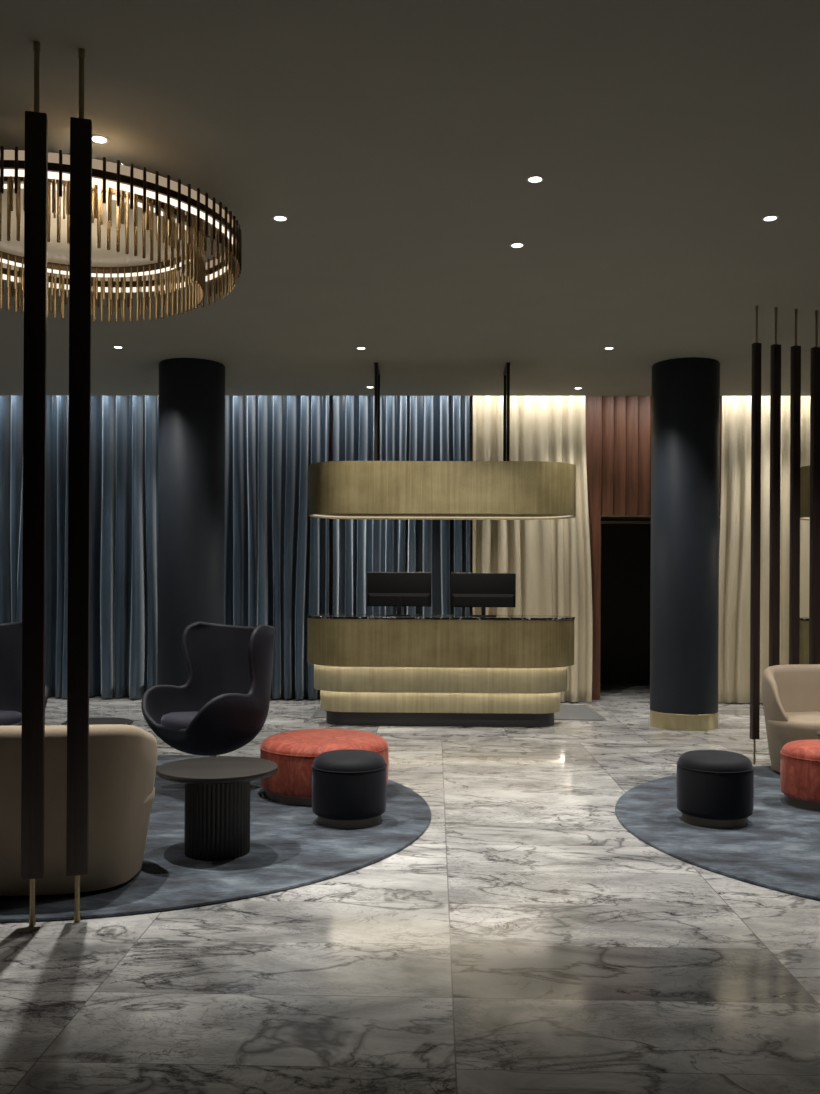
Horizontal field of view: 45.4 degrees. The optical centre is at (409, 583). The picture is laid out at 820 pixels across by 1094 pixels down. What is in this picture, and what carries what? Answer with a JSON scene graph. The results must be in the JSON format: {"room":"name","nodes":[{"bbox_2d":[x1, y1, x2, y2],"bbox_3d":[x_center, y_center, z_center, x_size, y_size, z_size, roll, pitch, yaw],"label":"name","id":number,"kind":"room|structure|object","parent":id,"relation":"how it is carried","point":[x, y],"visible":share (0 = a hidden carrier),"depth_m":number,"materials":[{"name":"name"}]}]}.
{"room":"hotel lobby","nodes":[
{"label":"hotel lobby","id":0,"kind":"room"},
{"bbox_2d":[0,0,819,395],"bbox_3d":[0.116,-2.189,4.114,12.800,0.140,13.830,0,0,1],"label":"ceiling","id":1,"kind":"structure","parent":0,"point":[398,143],"depth_m":5.03,"materials":[{"name":"paint"}]},
{"bbox_2d":[21,41,47,926],"bbox_3d":[-1.475,-0.392,3.851,0.080,3.469,0.060,0,0,-15],"label":"bar","id":2,"kind":"object","parent":1,"relation":"hanging from","point":[36,123],"visible":1,"depth_m":3.82,"materials":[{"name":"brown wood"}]},
{"bbox_2d":[66,48,91,921],"bbox_3d":[-1.316,-0.391,3.901,0.080,3.469,0.060,0,0,-15],"label":"bar","id":3,"kind":"object","parent":1,"relation":"hanging from","point":[80,245],"visible":1,"depth_m":3.87,"materials":[{"name":"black metal"}]},
{"bbox_2d":[92,135,108,143],"bbox_3d":[-1.486,-2.125,4.686,0.094,0.006,0.094,0,0,1],"label":"recessed light","id":4,"kind":"object","parent":1,"relation":"in","point":[100,139],"visible":0.88,"depth_m":4.68,"materials":[{"name":"beige"}]},
{"bbox_2d":[0,146,241,321],"bbox_3d":[-1.841,-1.870,5.311,1.831,0.516,1.832,0,0,39],"label":"chandelier","id":5,"kind":"object","parent":1,"relation":"hanging from","point":[143,217],"visible":0.84,"depth_m":5.17,"materials":[{"name":"brown metal"}]},
{"bbox_2d":[272,215,287,221],"bbox_3d":[-0.753,-2.121,5.687,0.094,0.006,0.094,0,0,1],"label":"recessed light","id":6,"kind":"object","parent":1,"relation":"in","point":[280,218],"visible":1,"depth_m":5.68,"materials":[{"name":"beige"}]},
{"bbox_2d":[308,362,575,519],"bbox_3d":[0.310,-1.385,9.525,2.590,1.464,0.860,0,0,1],"label":"pendant light","id":7,"kind":"object","parent":1,"relation":"hanging from","point":[505,489],"visible":1,"depth_m":9.11,"materials":[{"name":"gold metal"}]},
{"bbox_2d":[510,242,524,247],"bbox_3d":[0.669,-2.113,6.118,0.094,0.006,0.094,0,0,1],"label":"recessed light","id":8,"kind":"object","parent":1,"relation":"in","point":[517,244],"visible":1,"depth_m":6.12,"materials":[{"name":"beige"}]},
{"bbox_2d":[526,175,543,182],"bbox_3d":[0.654,-2.113,5.121,0.094,0.006,0.094,0,0,1],"label":"recessed light","id":9,"kind":"object","parent":1,"relation":"in","point":[535,178],"visible":1,"depth_m":5.12,"materials":[{"name":"beige"}]},
{"bbox_2d":[750,306,760,763],"bbox_3d":[2.617,-0.371,7.421,0.058,3.469,0.043,0,0,-15],"label":"bar","id":10,"kind":"object","parent":1,"relation":"hanging from","point":[756,347],"visible":1,"depth_m":7.40,"materials":[{"name":"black metal"}]},
{"bbox_2d":[762,215,778,221],"bbox_3d":[2.076,-2.106,5.647,0.094,0.006,0.094,0,0,1],"label":"recessed light","id":11,"kind":"object","parent":1,"relation":"in","point":[768,218],"visible":1,"depth_m":5.65,"materials":[{"name":"beige"}]},
{"bbox_2d":[769,307,780,665],"bbox_3d":[2.778,-0.370,7.462,0.063,3.469,0.047,0,0,-15],"label":"bar","id":12,"kind":"object","parent":1,"relation":"hanging from","point":[775,354],"visible":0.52,"depth_m":7.44,"materials":[{"name":"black metal"}]},
{"bbox_2d":[789,309,800,664],"bbox_3d":[2.946,-0.369,7.502,0.062,3.469,0.046,0,0,-15],"label":"bar","id":13,"kind":"object","parent":1,"relation":"hanging from","point":[795,374],"visible":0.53,"depth_m":7.48,"materials":[{"name":"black metal"}]},
{"bbox_2d":[800,465,809,520],"bbox_3d":[5.049,-1.361,9.405,2.590,1.464,0.860,0,0,1],"label":"pendant light","id":14,"kind":"object","parent":1,"relation":"hanging from","point":[805,470],"visible":0.48,"depth_m":9.34,"materials":[{"name":"gold metal"}]},
{"bbox_2d":[809,310,819,663],"bbox_3d":[3.120,-0.368,7.543,0.068,3.469,0.051,0,0,-15],"label":"bar","id":15,"kind":"object","parent":1,"relation":"hanging from","point":[814,564],"visible":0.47,"depth_m":7.52,"materials":[{"name":"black metal"}]},
{"bbox_2d":[0,684,819,1093],"bbox_3d":[0.138,1.411,5.698,12.800,0.120,17.000,0,0,1],"label":"floor","id":16,"kind":"structure","parent":0,"point":[527,941],"depth_m":3.48,"materials":[{"name":"stone"}]},
{"bbox_2d":[0,396,158,698],"bbox_3d":[-3.996,-0.628,11.430,2.644,3.885,0.439,0,0,1],"label":"curtain","id":17,"kind":"object","parent":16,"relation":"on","point":[124,429],"visible":0.46,"depth_m":11.38,"materials":[{"name":"blue fabric"}]},
{"bbox_2d":[157,358,224,685],"bbox_3d":[-2.127,-0.395,9.537,0.638,3.468,0.638,0,0,1],"label":"column","id":18,"kind":"structure","parent":16,"relation":"on","point":[191,426],"depth_m":9.26,"materials":[{"name":"paint"}]},
{"bbox_2d":[0,755,430,922],"bbox_3d":[-1.741,1.332,5.736,3.732,0.015,3.732,0,0,1],"label":"rug","id":19,"kind":"object","parent":16,"relation":"on","point":[289,849],"visible":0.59,"depth_m":4.72,"materials":[{"name":"grey carpet"}]},
{"bbox_2d":[0,621,48,725],"bbox_3d":[-2.828,0.783,6.412,0.759,1.072,0.735,0,0,-39],"label":"chair","id":20,"kind":"object","parent":19,"relation":"on","point":[10,633],"visible":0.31,"depth_m":6.73,"materials":[{"name":"grey fabric"}]},
{"bbox_2d":[0,710,21,725],"bbox_3d":[-2.760,0.903,6.326,0.500,0.169,0.470,0,0,-39],"label":"seat cushion","id":21,"kind":"object","parent":20,"relation":"on","point":[7,718],"depth_m":6.24,"materials":[{"name":"fabric"}]},
{"bbox_2d":[0,724,157,895],"bbox_3d":[-1.912,0.960,4.440,1.500,0.729,0.740,0,0,1],"label":"sofa","id":22,"kind":"object","parent":19,"relation":"on","point":[122,758],"visible":0.78,"depth_m":4.14,"materials":[{"name":"beige fabric"}]},
{"bbox_2d":[62,717,132,724],"bbox_3d":[-2.191,1.145,6.878,0.480,0.354,0.480,0,0,1],"label":"side table","id":23,"kind":"object","parent":19,"relation":"on","point":[103,720],"visible":0.29,"depth_m":6.91,"materials":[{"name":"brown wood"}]},
{"bbox_2d":[141,621,274,787],"bbox_3d":[-1.275,0.791,6.402,0.759,1.072,0.735,0,0,41],"label":"chair","id":24,"kind":"object","parent":19,"relation":"on","point":[223,703],"visible":1,"depth_m":6.35,"materials":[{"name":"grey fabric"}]},
{"bbox_2d":[161,711,197,730],"bbox_3d":[-1.348,0.910,6.320,0.500,0.169,0.470,0,0,41],"label":"seat cushion","id":25,"kind":"object","parent":24,"relation":"on","point":[173,721],"depth_m":6.13,"materials":[{"name":"fabric"}]},
{"bbox_2d":[156,756,277,860],"bbox_3d":[-0.954,1.117,4.861,0.594,0.424,0.594,0,0,1],"label":"side table","id":26,"kind":"object","parent":19,"relation":"on","point":[217,789],"visible":1,"depth_m":4.73,"materials":[{"name":"brown wood"}]},
{"bbox_2d":[260,729,388,806],"bbox_3d":[-0.542,1.142,6.231,0.816,0.379,0.816,0,0,1],"label":"pouf","id":27,"kind":"object","parent":19,"relation":"on","point":[294,753],"visible":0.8,"depth_m":5.93,"materials":[{"name":"red fabric"}]},
{"bbox_2d":[312,749,386,828],"bbox_3d":[-0.341,1.138,5.500,0.422,0.389,0.422,0,0,1],"label":"stool","id":28,"kind":"object","parent":19,"relation":"on","point":[349,786],"visible":1,"depth_m":5.33,"materials":[{"name":"black leather"}]},
{"bbox_2d":[224,396,328,699],"bbox_3d":[-1.786,-0.617,11.343,1.731,3.885,0.404,0,0,1],"label":"curtain","id":29,"kind":"object","parent":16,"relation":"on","point":[276,555],"visible":0.59,"depth_m":11.33,"materials":[{"name":"blue fabric"}]},
{"bbox_2d":[333,396,469,614],"bbox_3d":[-0.101,-0.608,11.324,1.582,3.885,0.398,0,0,1],"label":"curtain","id":30,"kind":"object","parent":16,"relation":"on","point":[412,428],"visible":0.43,"depth_m":11.32,"materials":[{"name":"blue fabric"}]},
{"bbox_2d":[307,614,574,726],"bbox_3d":[0.294,0.831,9.525,2.596,1.042,0.850,0,0,1],"label":"reception desk","id":31,"kind":"object","parent":16,"relation":"on","point":[370,669],"visible":1,"depth_m":9.17,"materials":[{"name":"gold"}]},
{"bbox_2d":[367,572,431,615],"bbox_3d":[-0.106,0.096,9.526,0.628,0.422,0.200,0,0,1],"label":"monitor","id":32,"kind":"object","parent":31,"relation":"on","point":[410,589],"visible":1,"depth_m":9.53,"materials":[{"name":"black plastic"}]},
{"bbox_2d":[307,614,574,619],"bbox_3d":[0.296,0.320,9.525,2.596,0.020,0.850,0,0,1],"label":"countertop","id":33,"kind":"structure","parent":31,"relation":"on","point":[326,616],"depth_m":9.20,"materials":[{"name":"black stone"}]},
{"bbox_2d":[451,573,515,615],"bbox_3d":[0.712,0.101,9.505,0.628,0.420,0.200,0,0,1],"label":"monitor","id":34,"kind":"object","parent":31,"relation":"on","point":[483,590],"visible":1,"depth_m":9.51,"materials":[{"name":"black plastic"}]},
{"bbox_2d":[311,705,605,720],"bbox_3d":[0.493,1.346,10.376,2.950,0.012,1.170,0,0,1],"label":"floor mat","id":35,"kind":"object","parent":16,"relation":"on","point":[567,712],"visible":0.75,"depth_m":10.13,"materials":[{"name":"grey"}]},
{"bbox_2d":[472,396,591,701],"bbox_3d":[1.397,-0.600,11.230,1.373,3.885,0.156,0,0,1],"label":"curtain","id":36,"kind":"object","parent":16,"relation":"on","point":[550,560],"visible":0.48,"depth_m":11.22,"materials":[{"name":"beige fabric"}]},
{"bbox_2d":[649,357,719,730],"bbox_3d":[2.637,-0.370,9.411,0.638,3.468,0.638,0,0,1],"label":"column","id":37,"kind":"structure","parent":16,"relation":"on","point":[685,396],"depth_m":9.14,"materials":[{"name":"paint"}]},
{"bbox_2d":[615,766,819,900],"bbox_3d":[2.994,1.357,5.505,3.608,0.015,3.608,0,0,1],"label":"rug","id":38,"kind":"object","parent":16,"relation":"on","point":[778,849],"visible":0.66,"depth_m":5.21,"materials":[{"name":"grey carpet"}]},
{"bbox_2d":[676,750,753,828],"bbox_3d":[1.726,1.149,5.553,0.422,0.389,0.422,0,0,1],"label":"stool","id":39,"kind":"object","parent":38,"relation":"on","point":[715,788],"visible":1,"depth_m":5.39,"materials":[{"name":"black leather"}]},
{"bbox_2d":[762,664,819,772],"bbox_3d":[3.283,0.974,6.943,1.500,0.755,0.740,0,0,1],"label":"armchair","id":40,"kind":"object","parent":38,"relation":"on","point":[790,693],"visible":0.88,"depth_m":7.03,"materials":[{"name":"beige fabric"}]},
{"bbox_2d":[780,739,819,811],"bbox_3d":[2.548,1.159,5.997,0.530,0.377,0.530,0,0,1],"label":"pouf","id":41,"kind":"object","parent":38,"relation":"on","point":[800,759],"visible":1,"depth_m":5.87,"materials":[{"name":"red fabric"}]},
{"bbox_2d":[718,396,809,702],"bbox_3d":[4.702,-0.583,11.149,2.398,3.885,0.124,0,0,1],"label":"curtain","id":42,"kind":"object","parent":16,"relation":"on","point":[735,508],"visible":0.47,"depth_m":11.16,"materials":[{"name":"beige fabric"}]},
{"bbox_2d":[799,617,808,663],"bbox_3d":[5.037,0.855,9.405,2.596,1.042,0.850,0,0,1],"label":"reception desk","id":43,"kind":"object","parent":16,"relation":"on","point":[804,621],"visible":0.1,"depth_m":9.33,"materials":[{"name":"gold"}]},
{"bbox_2d":[800,617,808,620],"bbox_3d":[5.040,0.344,9.405,2.596,0.020,0.850,0,0,1],"label":"countertop","id":44,"kind":"structure","parent":43,"relation":"on","point":[801,618],"depth_m":9.34,"materials":[{"name":"black stone"}]},
{"bbox_2d":[329,396,719,614],"bbox_3d":[0.305,-0.648,11.821,12.400,4.000,0.150,0,0,1],"label":"wall","id":45,"kind":"structure","parent":0,"point":[330,397],"depth_m":11.78,"materials":[{"name":"brown wood"}]},
{"bbox_2d":[585,396,601,699],"bbox_3d":[2.122,-0.614,11.599,0.245,3.950,0.199,0,0,1],"label":"trim","id":46,"kind":"structure","parent":45,"relation":"attached to","point":[593,404],"depth_m":11.50,"materials":[{"name":"brown wood"}]},
{"bbox_2d":[601,521,650,523],"bbox_3d":[2.873,-0.728,11.615,1.255,0.025,0.129,0,0,1],"label":"trim","id":47,"kind":"structure","parent":45,"relation":"attached to","point":[602,522],"depth_m":11.56,"materials":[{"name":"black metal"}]},
{"bbox_2d":[601,515,719,517],"bbox_3d":[2.981,-0.793,11.508,1.475,0.018,0.040,0,0,1],"label":"trim","id":48,"kind":"structure","parent":45,"relation":"attached to","point":[601,515],"depth_m":11.50,"materials":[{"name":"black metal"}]},
{"bbox_2d":[601,396,721,515],"bbox_3d":[3.030,-1.694,11.528,1.562,1.780,0.077,0,0,1],"label":"trim","id":49,"kind":"structure","parent":45,"relation":"attached to","point":[626,420],"depth_m":11.51,"materials":[{"name":"brown wood"}]},
{"bbox_2d":[600,519,650,684],"bbox_3d":[2.896,0.015,12.655,1.655,2.700,1.650,0,0,1],"label":"doorway","id":50,"kind":"structure","parent":0,"point":[625,548],"depth_m":13.33,"materials":[{"name":"black"}]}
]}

